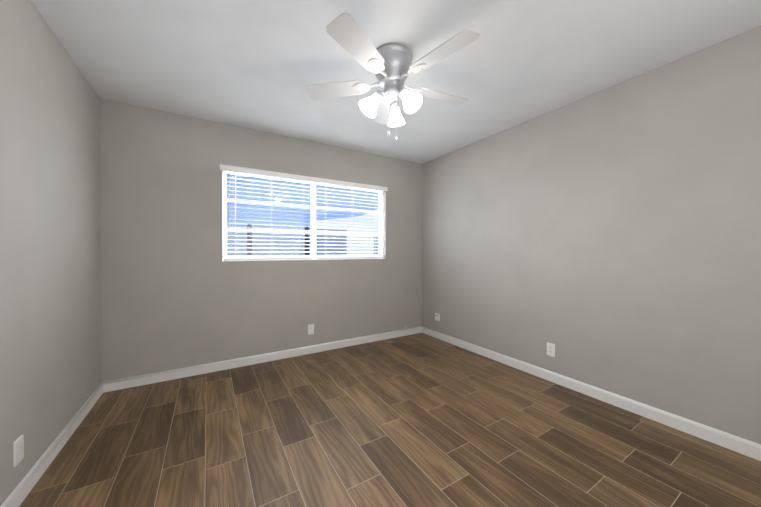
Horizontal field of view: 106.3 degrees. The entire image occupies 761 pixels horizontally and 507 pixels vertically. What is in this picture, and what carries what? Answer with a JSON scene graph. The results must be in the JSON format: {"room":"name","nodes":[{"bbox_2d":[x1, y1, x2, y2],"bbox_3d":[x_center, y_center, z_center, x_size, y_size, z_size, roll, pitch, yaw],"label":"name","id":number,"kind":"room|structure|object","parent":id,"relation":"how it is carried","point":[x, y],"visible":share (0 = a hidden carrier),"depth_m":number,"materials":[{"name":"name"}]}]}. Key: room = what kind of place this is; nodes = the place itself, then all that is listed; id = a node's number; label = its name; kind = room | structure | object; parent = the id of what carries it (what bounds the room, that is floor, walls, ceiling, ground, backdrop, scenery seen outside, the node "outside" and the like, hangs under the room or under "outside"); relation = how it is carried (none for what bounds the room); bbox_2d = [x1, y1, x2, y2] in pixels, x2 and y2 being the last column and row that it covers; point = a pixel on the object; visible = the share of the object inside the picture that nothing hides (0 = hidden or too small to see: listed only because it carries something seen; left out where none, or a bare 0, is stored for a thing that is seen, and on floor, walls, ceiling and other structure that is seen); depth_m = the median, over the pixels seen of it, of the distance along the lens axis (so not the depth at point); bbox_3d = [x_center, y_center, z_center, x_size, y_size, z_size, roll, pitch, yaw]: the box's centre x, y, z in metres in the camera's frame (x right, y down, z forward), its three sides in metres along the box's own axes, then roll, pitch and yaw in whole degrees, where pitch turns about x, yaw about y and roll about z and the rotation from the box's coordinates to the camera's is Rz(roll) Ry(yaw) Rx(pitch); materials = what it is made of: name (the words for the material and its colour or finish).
{"room":"empty bedroom","nodes":[
{"label":"empty bedroom","id":0,"kind":"room"},
{"bbox_2d":[0,0,100,505],"bbox_3d":[-1.333,-0.051,0.590,0.150,2.440,4.360,0,0,-31],"label":"wall","id":1,"kind":"structure","parent":0,"point":[50,313],"depth_m":1.54,"materials":[{"name":"beige paint"}]},
{"bbox_2d":[13,435,23,466],"bbox_3d":[-1.685,0.919,1.331,0.008,0.115,0.070,0,0,-31],"label":"electrical outlet","id":2,"kind":"object","parent":1,"relation":"attached to","point":[18,449],"visible":1,"depth_m":1.32,"materials":[{"name":"white plastic"}]},
{"bbox_2d":[0,382,102,506],"bbox_3d":[-1.263,1.125,0.641,0.013,0.088,4.060,0,0,-31],"label":"baseboard","id":3,"kind":"structure","parent":1,"relation":"attached to","point":[17,496],"depth_m":1.56,"materials":[{"name":"white wood"}]},
{"bbox_2d":[99,98,421,381],"bbox_3d":[-0.899,-0.070,3.314,3.415,2.440,0.150,0,0,-31],"label":"wall","id":4,"kind":"structure","parent":0,"point":[177,292],"depth_m":2.77,"materials":[{"name":"beige paint"}]},
{"bbox_2d":[102,326,421,392],"bbox_3d":[-0.857,1.106,3.253,3.415,0.088,0.013,0,0,-31],"label":"baseboard","id":5,"kind":"structure","parent":4,"relation":"attached to","point":[133,381],"depth_m":2.91,"materials":[{"name":"white wood"}]},
{"bbox_2d":[222,171,382,260],"bbox_3d":[-0.801,-0.401,3.406,1.910,0.950,0.070,0,0,-31],"label":"window","id":6,"kind":"structure","parent":4,"relation":"in","point":[313,219],"depth_m":3.33,"materials":[{"name":"white plastic"}]},
{"bbox_2d":[220,164,387,260],"bbox_3d":[-0.761,-0.403,3.339,1.950,0.954,0.080,0,0,-31],"label":"window blinds","id":7,"kind":"object","parent":6,"relation":"attached to","point":[241,170],"visible":0.96,"depth_m":3.22,"materials":[{"name":"white plastic"}]},
{"bbox_2d":[308,324,313,334],"bbox_3d":[-0.800,0.875,3.288,0.070,0.115,0.008,0,0,-31],"label":"electrical outlet","id":8,"kind":"object","parent":4,"relation":"attached to","point":[310,328],"visible":1,"depth_m":3.29,"materials":[{"name":"white plastic"}]},
{"bbox_2d":[19,333,760,506],"bbox_3d":[0.192,1.222,1.523,3.715,0.120,4.360,0,0,-31],"label":"floor","id":9,"kind":"structure","parent":0,"point":[419,420],"depth_m":1.73,"materials":[{"name":"brown wood"}]},
{"bbox_2d":[31,0,760,163],"bbox_3d":[0.192,-1.337,1.504,3.715,0.120,4.360,0,0,-31],"label":"ceiling","id":10,"kind":"structure","parent":0,"point":[259,65],"depth_m":1.83,"materials":[{"name":"white paint"}]},
{"bbox_2d":[305,13,479,140],"bbox_3d":[0.107,-0.998,1.863,1.129,0.564,1.141,0,0,-31],"label":"ceiling fan","id":11,"kind":"object","parent":10,"relation":"attached to","point":[392,67],"visible":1,"depth_m":1.77,"materials":[{"name":"grey"}]},
{"bbox_2d":[422,26,760,443],"bbox_3d":[1.716,-0.064,2.437,0.150,2.440,4.360,0,0,-31],"label":"wall","id":12,"kind":"structure","parent":0,"point":[608,239],"depth_m":2.11,"materials":[{"name":"beige paint"}]},
{"bbox_2d":[435,313,439,320],"bbox_3d":[0.765,0.856,3.843,0.028,0.094,0.074,0,0,-31],"label":"jack","id":13,"kind":"object","parent":12,"relation":"attached to","point":[437,316],"visible":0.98,"depth_m":3.82,"materials":[{"name":"white plastic"}]},
{"bbox_2d":[547,342,554,356],"bbox_3d":[1.540,0.870,2.583,0.008,0.115,0.070,0,0,-31],"label":"electrical outlet","id":14,"kind":"object","parent":12,"relation":"attached to","point":[550,349],"visible":1,"depth_m":2.58,"materials":[{"name":"white plastic"}]},
{"bbox_2d":[422,326,760,460],"bbox_3d":[1.647,1.112,2.403,0.013,0.088,4.060,0,0,-31],"label":"baseboard","id":15,"kind":"structure","parent":12,"relation":"attached to","point":[748,448],"depth_m":2.10,"materials":[{"name":"white wood"}]},
{"label":"outside","id":16,"kind":"structure","parent":0,"visible":0},
{"bbox_2d":[227,209,378,255],"bbox_3d":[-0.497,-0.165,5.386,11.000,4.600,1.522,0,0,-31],"label":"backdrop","id":17,"kind":"structure","parent":16,"point":[243,241],"depth_m":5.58,"materials":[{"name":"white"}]},
{"bbox_2d":[227,174,378,227],"bbox_3d":[-1.306,-1.375,6.712,13.000,9.000,0.001,0,0,-31],"label":"sky","id":18,"kind":"structure","parent":16,"point":[279,213],"depth_m":6.25,"materials":[{"name":"blue"}]}
]}

